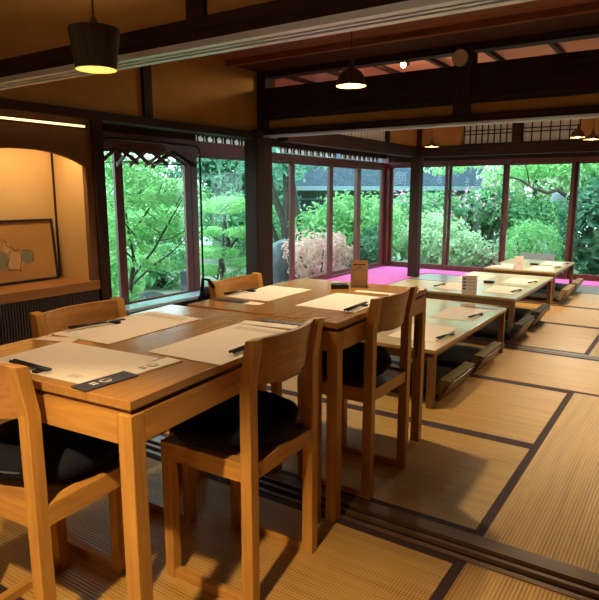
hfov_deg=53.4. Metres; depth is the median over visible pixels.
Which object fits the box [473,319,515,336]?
floor cushion
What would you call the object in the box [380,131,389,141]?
trim
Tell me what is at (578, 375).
mat
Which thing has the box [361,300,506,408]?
table
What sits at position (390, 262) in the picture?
window
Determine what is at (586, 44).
ceiling
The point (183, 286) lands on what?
stone post
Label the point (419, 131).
trim
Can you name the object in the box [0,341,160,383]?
placemat
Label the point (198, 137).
trim
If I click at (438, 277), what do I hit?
floor
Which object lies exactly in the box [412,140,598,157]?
trim
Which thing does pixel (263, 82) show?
trim
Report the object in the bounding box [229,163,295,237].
tree
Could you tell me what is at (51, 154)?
trim
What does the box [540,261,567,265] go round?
placemat
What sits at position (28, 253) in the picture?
framed painting
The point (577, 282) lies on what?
chair
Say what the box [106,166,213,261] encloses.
tree
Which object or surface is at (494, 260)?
shrub
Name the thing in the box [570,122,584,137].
pendant lamp
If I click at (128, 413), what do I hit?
table
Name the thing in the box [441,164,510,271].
window
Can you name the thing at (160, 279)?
shrub
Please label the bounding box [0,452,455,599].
mat
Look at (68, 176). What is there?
wall
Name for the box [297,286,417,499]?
dining chair
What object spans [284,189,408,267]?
shrub
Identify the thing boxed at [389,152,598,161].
trim
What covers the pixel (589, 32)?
trim
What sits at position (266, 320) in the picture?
envelope
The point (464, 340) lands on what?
trim
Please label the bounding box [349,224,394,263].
shrub
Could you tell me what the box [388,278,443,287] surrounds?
mat
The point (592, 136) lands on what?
pendant lamp
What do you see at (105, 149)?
window
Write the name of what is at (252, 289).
chopsticks
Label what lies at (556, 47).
trim
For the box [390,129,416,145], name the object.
wall
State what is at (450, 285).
placemat
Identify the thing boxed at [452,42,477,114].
trim
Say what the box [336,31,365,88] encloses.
pendant lamp
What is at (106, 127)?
trim
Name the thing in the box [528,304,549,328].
chair
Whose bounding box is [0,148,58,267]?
wall
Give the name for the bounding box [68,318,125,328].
chopsticks
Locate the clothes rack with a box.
[103,136,204,314]
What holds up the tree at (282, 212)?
on the ground
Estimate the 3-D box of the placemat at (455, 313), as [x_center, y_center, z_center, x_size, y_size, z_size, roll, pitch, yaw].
[1.158,0.096,4.286,0.290,0.001,0.460,6,12,32]
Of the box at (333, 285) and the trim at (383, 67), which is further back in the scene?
the trim at (383, 67)
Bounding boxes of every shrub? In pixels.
[117,290,145,300]
[220,264,245,279]
[281,226,352,277]
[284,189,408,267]
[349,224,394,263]
[393,209,495,266]
[464,247,497,267]
[494,192,568,255]
[495,216,564,272]
[556,177,598,274]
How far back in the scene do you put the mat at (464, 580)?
1.84 m
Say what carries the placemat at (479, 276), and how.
on the table at (500, 299)
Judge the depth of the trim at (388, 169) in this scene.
9.72 m
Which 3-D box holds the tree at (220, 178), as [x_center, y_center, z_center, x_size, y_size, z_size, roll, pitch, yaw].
[-1.980,-3.387,15.305,3.389,4.468,3.801,-8,13,-39]
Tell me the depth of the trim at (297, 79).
6.41 m
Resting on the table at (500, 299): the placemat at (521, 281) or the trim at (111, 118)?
the placemat at (521, 281)
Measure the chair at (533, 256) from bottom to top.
0.381 m
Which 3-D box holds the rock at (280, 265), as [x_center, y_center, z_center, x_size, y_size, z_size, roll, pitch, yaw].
[-0.288,-0.558,10.270,0.591,0.981,0.704,7,12,33]
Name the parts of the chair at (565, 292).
seat panel, backrest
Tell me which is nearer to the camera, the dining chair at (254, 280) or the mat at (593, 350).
the dining chair at (254, 280)
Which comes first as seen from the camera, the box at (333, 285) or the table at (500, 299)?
the box at (333, 285)
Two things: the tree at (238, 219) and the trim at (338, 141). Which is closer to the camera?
the trim at (338, 141)
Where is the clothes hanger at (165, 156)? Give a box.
[151,145,195,167]
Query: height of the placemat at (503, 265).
0.001 m
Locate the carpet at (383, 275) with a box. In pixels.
[325,266,598,286]
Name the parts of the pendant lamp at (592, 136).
lamp shade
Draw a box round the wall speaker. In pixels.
[452,49,468,66]
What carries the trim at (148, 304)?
on the trim at (184, 304)
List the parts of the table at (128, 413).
leg, leg, leg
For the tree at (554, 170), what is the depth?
11.97 m
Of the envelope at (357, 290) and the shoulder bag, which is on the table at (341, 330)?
the envelope at (357, 290)
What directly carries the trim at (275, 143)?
attached to the wall
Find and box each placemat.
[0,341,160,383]
[53,311,201,344]
[147,323,287,364]
[224,285,311,301]
[295,293,375,311]
[388,323,457,341]
[430,306,488,320]
[435,282,461,289]
[461,274,495,279]
[482,285,523,293]
[491,263,513,267]
[502,278,538,284]
[527,266,556,270]
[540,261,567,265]
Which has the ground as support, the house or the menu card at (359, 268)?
the house
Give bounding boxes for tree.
[104,151,227,293]
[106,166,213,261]
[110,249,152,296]
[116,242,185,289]
[155,155,304,251]
[206,190,281,260]
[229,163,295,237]
[238,147,330,257]
[423,163,598,260]
[457,185,526,262]
[476,164,588,250]
[546,170,596,207]
[579,164,598,192]
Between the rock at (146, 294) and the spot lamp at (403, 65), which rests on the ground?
the rock at (146, 294)
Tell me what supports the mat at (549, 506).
on the floor
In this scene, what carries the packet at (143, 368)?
on the table at (128, 413)
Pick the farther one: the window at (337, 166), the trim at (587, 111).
the window at (337, 166)
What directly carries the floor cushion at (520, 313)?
on the chair at (539, 312)
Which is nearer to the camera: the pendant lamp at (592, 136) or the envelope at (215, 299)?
the envelope at (215, 299)
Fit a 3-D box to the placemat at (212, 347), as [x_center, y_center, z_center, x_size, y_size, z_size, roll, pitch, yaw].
[-0.210,0.126,1.805,0.265,0.002,0.430,6,12,30]
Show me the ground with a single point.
(207, 261)
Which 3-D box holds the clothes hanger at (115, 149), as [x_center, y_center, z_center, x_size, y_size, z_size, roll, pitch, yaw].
[-1.500,-1.215,4.905,0.430,0.208,0.015,5,11,27]
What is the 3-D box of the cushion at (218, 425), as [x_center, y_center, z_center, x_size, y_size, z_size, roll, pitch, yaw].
[-0.213,0.366,1.884,0.404,0.100,0.385,4,11,21]
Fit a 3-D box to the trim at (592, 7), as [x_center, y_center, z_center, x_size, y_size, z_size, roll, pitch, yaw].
[2.182,-1.736,3.369,6.775,0.045,0.050,7,12,33]
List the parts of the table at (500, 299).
leg, leg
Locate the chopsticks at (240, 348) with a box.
[228,345,244,353]
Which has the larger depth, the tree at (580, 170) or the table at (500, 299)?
the tree at (580, 170)
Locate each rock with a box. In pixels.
[135,292,164,298]
[273,239,300,283]
[546,192,578,256]
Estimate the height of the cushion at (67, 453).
0.100 m
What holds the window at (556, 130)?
in the wall at (587, 124)
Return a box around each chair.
[0,363,127,599]
[29,296,196,573]
[160,317,323,599]
[208,272,302,471]
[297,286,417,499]
[390,361,474,400]
[412,341,501,373]
[467,315,534,343]
[520,252,555,260]
[520,284,574,303]
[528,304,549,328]
[569,278,582,295]
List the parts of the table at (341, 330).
leg, leg, leg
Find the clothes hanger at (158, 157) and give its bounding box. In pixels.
[129,143,167,166]
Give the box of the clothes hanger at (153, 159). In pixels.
[144,144,186,167]
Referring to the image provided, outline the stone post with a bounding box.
[179,270,186,290]
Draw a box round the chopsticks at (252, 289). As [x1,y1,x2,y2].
[224,288,257,294]
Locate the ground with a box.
[111,231,587,293]
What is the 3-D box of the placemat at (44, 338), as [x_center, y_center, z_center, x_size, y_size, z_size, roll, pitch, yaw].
[-0.746,0.120,1.837,0.130,0.001,0.050,2,10,13]
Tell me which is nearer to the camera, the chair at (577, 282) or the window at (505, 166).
the chair at (577, 282)
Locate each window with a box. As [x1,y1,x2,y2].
[104,148,119,296]
[112,148,193,304]
[197,155,243,287]
[272,160,288,284]
[289,161,332,280]
[326,165,355,274]
[354,167,384,266]
[388,165,452,268]
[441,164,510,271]
[463,123,511,144]
[498,162,580,276]
[522,119,580,141]
[563,161,598,279]
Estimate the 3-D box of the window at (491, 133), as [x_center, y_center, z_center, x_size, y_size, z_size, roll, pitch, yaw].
[2.477,-2.211,7.801,0.647,0.322,0.024,7,12,33]
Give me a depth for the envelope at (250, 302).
2.42 m
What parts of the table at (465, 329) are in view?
leg, leg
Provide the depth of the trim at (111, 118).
4.33 m
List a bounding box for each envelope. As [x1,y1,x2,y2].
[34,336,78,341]
[211,298,249,302]
[240,320,298,328]
[243,301,264,305]
[258,319,303,324]
[354,290,394,294]
[465,306,496,309]
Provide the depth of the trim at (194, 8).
2.33 m
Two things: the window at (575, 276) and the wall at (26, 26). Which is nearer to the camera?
the wall at (26, 26)
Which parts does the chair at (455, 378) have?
seat panel, backrest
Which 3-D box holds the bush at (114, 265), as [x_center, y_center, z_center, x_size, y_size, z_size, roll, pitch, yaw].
[-2.998,-0.458,8.430,1.686,1.198,1.427,4,11,23]
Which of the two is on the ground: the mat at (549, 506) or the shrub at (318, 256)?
the shrub at (318, 256)
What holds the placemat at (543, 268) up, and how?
on the table at (526, 264)
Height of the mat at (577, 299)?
0.051 m
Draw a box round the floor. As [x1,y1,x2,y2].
[412,273,598,293]
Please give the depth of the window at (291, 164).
7.68 m
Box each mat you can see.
[0,418,16,423]
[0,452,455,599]
[160,388,530,533]
[267,362,567,446]
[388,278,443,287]
[390,341,598,396]
[429,558,575,599]
[432,299,598,327]
[465,322,598,353]
[473,392,598,573]
[518,292,598,308]
[584,334,598,356]
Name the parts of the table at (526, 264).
leg, leg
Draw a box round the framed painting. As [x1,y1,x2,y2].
[0,218,59,285]
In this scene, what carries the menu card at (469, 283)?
on the table at (500, 299)
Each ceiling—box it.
[207,0,598,60]
[275,38,598,86]
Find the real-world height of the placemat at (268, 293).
0.001 m
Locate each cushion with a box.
[0,418,118,481]
[170,390,298,447]
[302,342,391,379]
[396,363,452,390]
[437,344,481,365]
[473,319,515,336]
[497,306,531,321]
[525,289,559,299]
[540,283,568,291]
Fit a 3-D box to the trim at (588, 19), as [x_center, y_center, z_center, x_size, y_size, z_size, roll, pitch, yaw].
[2.309,-1.780,3.555,6.775,0.025,0.410,7,12,33]
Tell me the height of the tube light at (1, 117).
0.020 m
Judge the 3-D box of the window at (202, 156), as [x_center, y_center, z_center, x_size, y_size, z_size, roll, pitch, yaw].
[-0.842,-0.846,6.534,0.034,1.421,0.970,7,12,33]
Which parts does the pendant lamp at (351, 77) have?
lamp shade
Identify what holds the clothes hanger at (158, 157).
hanging from the clothes rack
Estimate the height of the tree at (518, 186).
3.899 m
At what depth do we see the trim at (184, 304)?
5.82 m
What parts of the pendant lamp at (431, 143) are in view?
lamp shade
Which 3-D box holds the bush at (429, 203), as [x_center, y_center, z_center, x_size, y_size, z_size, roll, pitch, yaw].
[2.516,-1.571,13.019,2.273,1.707,1.821,7,12,33]
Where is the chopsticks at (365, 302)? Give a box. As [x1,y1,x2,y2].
[344,301,367,310]
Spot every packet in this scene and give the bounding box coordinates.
[70,371,138,391]
[122,357,181,374]
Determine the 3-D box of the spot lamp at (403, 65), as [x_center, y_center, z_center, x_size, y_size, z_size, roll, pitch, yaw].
[1.101,-2.141,5.307,0.420,0.106,0.107,7,12,33]
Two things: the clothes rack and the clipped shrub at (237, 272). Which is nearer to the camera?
the clothes rack
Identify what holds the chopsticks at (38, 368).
on the placemat at (68, 361)
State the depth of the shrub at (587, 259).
9.69 m
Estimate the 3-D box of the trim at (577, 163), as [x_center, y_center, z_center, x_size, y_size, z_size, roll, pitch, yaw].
[3.794,-1.094,8.239,0.040,1.595,0.070,7,12,33]
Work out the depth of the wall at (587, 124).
7.12 m
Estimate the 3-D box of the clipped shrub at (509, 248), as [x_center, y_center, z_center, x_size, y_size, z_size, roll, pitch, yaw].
[4.250,-0.748,10.803,1.335,1.570,1.252,-1,10,-8]
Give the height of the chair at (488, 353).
0.131 m
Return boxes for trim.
[0,0,534,89]
[0,98,255,138]
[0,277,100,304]
[50,153,60,276]
[90,119,111,300]
[102,123,243,139]
[102,124,195,140]
[103,131,243,157]
[125,290,199,312]
[126,298,196,312]
[140,65,152,117]
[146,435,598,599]
[185,0,206,18]
[190,154,200,290]
[196,135,243,145]
[225,1,598,66]
[235,12,598,71]
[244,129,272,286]
[257,71,274,132]
[263,104,598,137]
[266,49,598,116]
[267,25,598,78]
[267,89,598,119]
[272,138,385,158]
[272,152,385,168]
[278,134,417,157]
[279,147,335,157]
[286,77,315,83]
[327,71,340,75]
[340,154,377,161]
[342,131,384,140]
[374,65,399,73]
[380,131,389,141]
[381,155,390,265]
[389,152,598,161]
[389,156,598,166]
[407,157,423,276]
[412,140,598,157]
[416,129,421,146]
[425,59,449,67]
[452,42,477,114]
[462,339,598,359]
[483,51,505,60]
[511,122,522,142]
[548,43,565,53]
[567,162,579,277]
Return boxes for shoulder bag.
[197,278,214,301]
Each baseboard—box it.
[319,264,383,279]
[386,265,598,281]
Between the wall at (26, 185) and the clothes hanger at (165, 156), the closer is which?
the wall at (26, 185)
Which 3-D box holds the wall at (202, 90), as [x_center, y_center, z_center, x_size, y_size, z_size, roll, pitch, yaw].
[-2.521,-0.513,2.708,0.100,2.550,7.800,7,12,33]
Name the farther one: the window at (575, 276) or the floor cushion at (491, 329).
the window at (575, 276)
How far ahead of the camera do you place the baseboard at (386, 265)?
9.25 m
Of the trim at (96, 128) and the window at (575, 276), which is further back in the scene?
the window at (575, 276)
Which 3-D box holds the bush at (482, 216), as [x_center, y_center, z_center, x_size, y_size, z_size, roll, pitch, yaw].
[3.898,-1.546,12.530,1.276,1.817,1.340,7,12,33]
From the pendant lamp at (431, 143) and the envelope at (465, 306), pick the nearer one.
the envelope at (465, 306)
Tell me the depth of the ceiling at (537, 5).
4.12 m
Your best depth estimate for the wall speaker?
4.50 m
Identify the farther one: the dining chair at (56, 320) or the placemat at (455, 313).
the placemat at (455, 313)
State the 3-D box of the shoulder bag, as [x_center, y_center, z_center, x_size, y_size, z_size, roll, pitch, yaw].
[-0.389,0.074,2.753,0.106,0.379,0.272,3,11,17]
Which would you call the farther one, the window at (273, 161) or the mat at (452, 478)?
the window at (273, 161)
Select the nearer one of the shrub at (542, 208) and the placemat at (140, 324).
the placemat at (140, 324)
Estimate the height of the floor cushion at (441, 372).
0.070 m
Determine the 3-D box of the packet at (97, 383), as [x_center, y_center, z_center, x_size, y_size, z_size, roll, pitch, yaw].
[-0.464,0.193,1.424,0.058,0.004,0.150,7,13,36]
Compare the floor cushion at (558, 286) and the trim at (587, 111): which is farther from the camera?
the floor cushion at (558, 286)
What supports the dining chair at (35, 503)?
on the mat at (350, 561)
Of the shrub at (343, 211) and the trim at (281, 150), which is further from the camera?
the shrub at (343, 211)
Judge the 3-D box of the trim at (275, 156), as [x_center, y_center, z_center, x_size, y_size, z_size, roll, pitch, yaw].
[0.497,-1.938,8.343,0.080,0.087,3.200,7,12,33]
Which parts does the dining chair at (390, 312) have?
leg, rail, leg, seat, leg, rail, backrest, rail, leg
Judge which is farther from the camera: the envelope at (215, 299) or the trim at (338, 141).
the trim at (338, 141)
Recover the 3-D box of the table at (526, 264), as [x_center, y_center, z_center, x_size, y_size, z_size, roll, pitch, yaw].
[2.800,-0.256,7.225,0.785,0.345,1.220,7,12,33]
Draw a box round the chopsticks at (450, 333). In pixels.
[436,332,454,338]
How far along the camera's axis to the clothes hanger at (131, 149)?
5.01 m
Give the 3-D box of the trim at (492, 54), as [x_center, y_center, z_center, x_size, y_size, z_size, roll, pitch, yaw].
[2.183,-2.292,5.958,0.038,0.038,3.260,7,12,33]
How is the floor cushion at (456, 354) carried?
on the chair at (488, 353)
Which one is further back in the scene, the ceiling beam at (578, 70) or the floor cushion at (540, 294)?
the floor cushion at (540, 294)
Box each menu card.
[350,260,367,286]
[461,275,476,293]
[513,256,523,269]
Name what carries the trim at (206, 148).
attached to the wall
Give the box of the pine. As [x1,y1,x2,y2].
[184,194,245,279]
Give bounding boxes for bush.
[372,188,473,238]
[451,184,516,261]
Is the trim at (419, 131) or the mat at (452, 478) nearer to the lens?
the mat at (452, 478)
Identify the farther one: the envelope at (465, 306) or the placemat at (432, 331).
the envelope at (465, 306)
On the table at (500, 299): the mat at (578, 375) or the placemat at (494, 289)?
the placemat at (494, 289)
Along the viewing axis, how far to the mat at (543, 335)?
4.98 m
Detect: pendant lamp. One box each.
[67,0,119,73]
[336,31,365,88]
[424,137,438,146]
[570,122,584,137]
[583,118,598,139]
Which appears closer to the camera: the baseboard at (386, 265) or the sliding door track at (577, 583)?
the sliding door track at (577, 583)
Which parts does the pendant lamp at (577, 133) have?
lamp shade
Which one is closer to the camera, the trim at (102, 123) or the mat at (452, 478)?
the mat at (452, 478)
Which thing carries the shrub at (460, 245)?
on the ground
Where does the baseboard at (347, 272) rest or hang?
on the floor
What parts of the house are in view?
pane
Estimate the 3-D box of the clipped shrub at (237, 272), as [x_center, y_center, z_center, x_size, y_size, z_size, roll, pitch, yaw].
[-0.816,-0.120,7.757,0.463,0.694,0.434,7,12,33]
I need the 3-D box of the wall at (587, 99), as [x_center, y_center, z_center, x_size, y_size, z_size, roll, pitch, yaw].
[2.467,-1.342,3.875,6.775,0.081,0.060,7,12,33]
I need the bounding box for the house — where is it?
[274,154,493,239]
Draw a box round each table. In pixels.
[0,305,321,599]
[188,278,426,522]
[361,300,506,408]
[423,271,552,327]
[484,258,574,301]
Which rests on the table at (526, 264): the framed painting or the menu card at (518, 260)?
the menu card at (518, 260)
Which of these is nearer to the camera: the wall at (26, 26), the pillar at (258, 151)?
the wall at (26, 26)
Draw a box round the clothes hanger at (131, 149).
[116,141,148,166]
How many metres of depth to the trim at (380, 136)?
7.22 m
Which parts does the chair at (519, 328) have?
seat panel, backrest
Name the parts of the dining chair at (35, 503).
backrest, rail, leg, seat, leg, rail, rail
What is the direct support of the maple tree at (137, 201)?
on the ground
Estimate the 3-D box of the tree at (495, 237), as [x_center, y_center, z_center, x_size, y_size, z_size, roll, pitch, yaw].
[4.100,-1.617,13.005,1.230,1.786,1.550,-8,13,-38]
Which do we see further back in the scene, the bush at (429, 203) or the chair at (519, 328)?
the bush at (429, 203)
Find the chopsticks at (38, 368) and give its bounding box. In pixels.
[9,359,51,373]
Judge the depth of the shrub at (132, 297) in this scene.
6.03 m
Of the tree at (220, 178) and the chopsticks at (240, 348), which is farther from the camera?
the tree at (220, 178)
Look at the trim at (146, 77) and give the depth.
4.48 m
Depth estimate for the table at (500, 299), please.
5.30 m
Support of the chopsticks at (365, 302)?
on the placemat at (337, 301)
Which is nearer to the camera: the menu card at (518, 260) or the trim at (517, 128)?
the menu card at (518, 260)
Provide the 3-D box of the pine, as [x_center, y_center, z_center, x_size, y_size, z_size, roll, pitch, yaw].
[-1.105,-0.716,8.576,1.356,1.587,0.930,9,14,41]
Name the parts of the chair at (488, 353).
seat panel, backrest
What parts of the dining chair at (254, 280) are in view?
leg, backrest, leg, leg, rail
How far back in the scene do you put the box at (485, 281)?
5.73 m
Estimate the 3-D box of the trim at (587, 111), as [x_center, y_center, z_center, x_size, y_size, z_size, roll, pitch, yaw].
[2.467,-1.269,3.889,6.775,0.076,0.110,7,12,33]
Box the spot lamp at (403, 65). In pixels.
[400,62,409,67]
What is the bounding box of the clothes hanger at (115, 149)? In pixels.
[104,140,138,164]
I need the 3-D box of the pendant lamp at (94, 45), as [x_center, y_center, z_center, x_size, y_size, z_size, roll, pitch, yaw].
[-0.591,-1.135,1.646,0.144,0.948,0.144,7,12,33]
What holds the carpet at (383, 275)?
on the floor
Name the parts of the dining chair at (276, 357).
leg, rail, leg, seat, leg, backrest, rail, rail, leg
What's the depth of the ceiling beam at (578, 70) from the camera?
4.64 m
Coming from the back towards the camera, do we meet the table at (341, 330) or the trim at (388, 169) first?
the trim at (388, 169)
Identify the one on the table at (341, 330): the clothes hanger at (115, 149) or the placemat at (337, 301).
the placemat at (337, 301)
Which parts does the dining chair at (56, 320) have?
leg, backrest, leg, leg, rail, leg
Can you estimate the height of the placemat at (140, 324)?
0.002 m
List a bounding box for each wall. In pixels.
[0,0,273,59]
[0,56,256,345]
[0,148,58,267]
[53,154,88,279]
[269,93,598,128]
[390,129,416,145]
[422,126,462,146]
[580,118,598,139]
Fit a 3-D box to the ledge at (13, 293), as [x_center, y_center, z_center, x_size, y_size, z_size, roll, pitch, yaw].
[-1.937,-0.043,3.927,0.387,0.066,1.207,7,12,33]
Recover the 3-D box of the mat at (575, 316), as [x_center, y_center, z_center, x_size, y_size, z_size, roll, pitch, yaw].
[2.224,0.121,6.242,1.829,0.051,0.978,7,12,33]
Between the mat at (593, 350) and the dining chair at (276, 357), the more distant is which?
the mat at (593, 350)
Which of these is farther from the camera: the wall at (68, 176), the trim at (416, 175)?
the trim at (416, 175)
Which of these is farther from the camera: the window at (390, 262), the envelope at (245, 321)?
the window at (390, 262)
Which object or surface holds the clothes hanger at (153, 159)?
hanging from the clothes rack
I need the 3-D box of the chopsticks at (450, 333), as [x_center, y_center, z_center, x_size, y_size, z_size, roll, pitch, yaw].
[0.882,0.213,3.590,0.040,0.015,0.210,9,14,41]
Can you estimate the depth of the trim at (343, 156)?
8.86 m
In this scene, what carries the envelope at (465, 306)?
on the table at (465, 329)
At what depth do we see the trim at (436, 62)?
5.56 m
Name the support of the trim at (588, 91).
on the wall at (587, 99)
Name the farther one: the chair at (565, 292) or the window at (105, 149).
the chair at (565, 292)
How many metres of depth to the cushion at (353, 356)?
2.38 m
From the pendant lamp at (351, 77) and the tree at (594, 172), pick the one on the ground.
the tree at (594, 172)
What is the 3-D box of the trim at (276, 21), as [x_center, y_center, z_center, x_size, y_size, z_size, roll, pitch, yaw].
[0.901,-0.910,1.558,6.775,0.110,0.130,7,12,33]
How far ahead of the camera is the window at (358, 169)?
9.21 m
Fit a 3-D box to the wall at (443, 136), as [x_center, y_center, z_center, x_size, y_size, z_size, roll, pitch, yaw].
[1.891,-2.408,8.159,0.710,0.590,0.060,7,12,33]
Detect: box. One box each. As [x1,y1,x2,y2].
[331,283,348,288]
[484,280,494,283]
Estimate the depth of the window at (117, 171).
5.43 m
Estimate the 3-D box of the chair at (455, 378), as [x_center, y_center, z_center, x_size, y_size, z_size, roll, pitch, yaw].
[0.791,0.474,3.760,0.506,0.131,0.480,7,12,33]
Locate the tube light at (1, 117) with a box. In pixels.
[0,116,89,128]
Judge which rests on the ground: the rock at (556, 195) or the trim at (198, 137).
the rock at (556, 195)
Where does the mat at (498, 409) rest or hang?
on the floor
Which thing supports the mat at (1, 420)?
on the floor
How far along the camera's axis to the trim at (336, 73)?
6.03 m
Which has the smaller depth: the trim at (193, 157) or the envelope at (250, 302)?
the envelope at (250, 302)
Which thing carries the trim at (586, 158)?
attached to the wall
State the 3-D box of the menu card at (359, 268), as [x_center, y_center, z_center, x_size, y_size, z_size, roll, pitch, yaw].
[0.288,-0.130,2.869,0.082,0.128,0.041,1,10,4]
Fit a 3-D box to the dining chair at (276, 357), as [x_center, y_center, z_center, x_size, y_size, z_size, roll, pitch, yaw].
[-0.169,0.466,1.888,0.376,0.815,0.372,6,12,31]

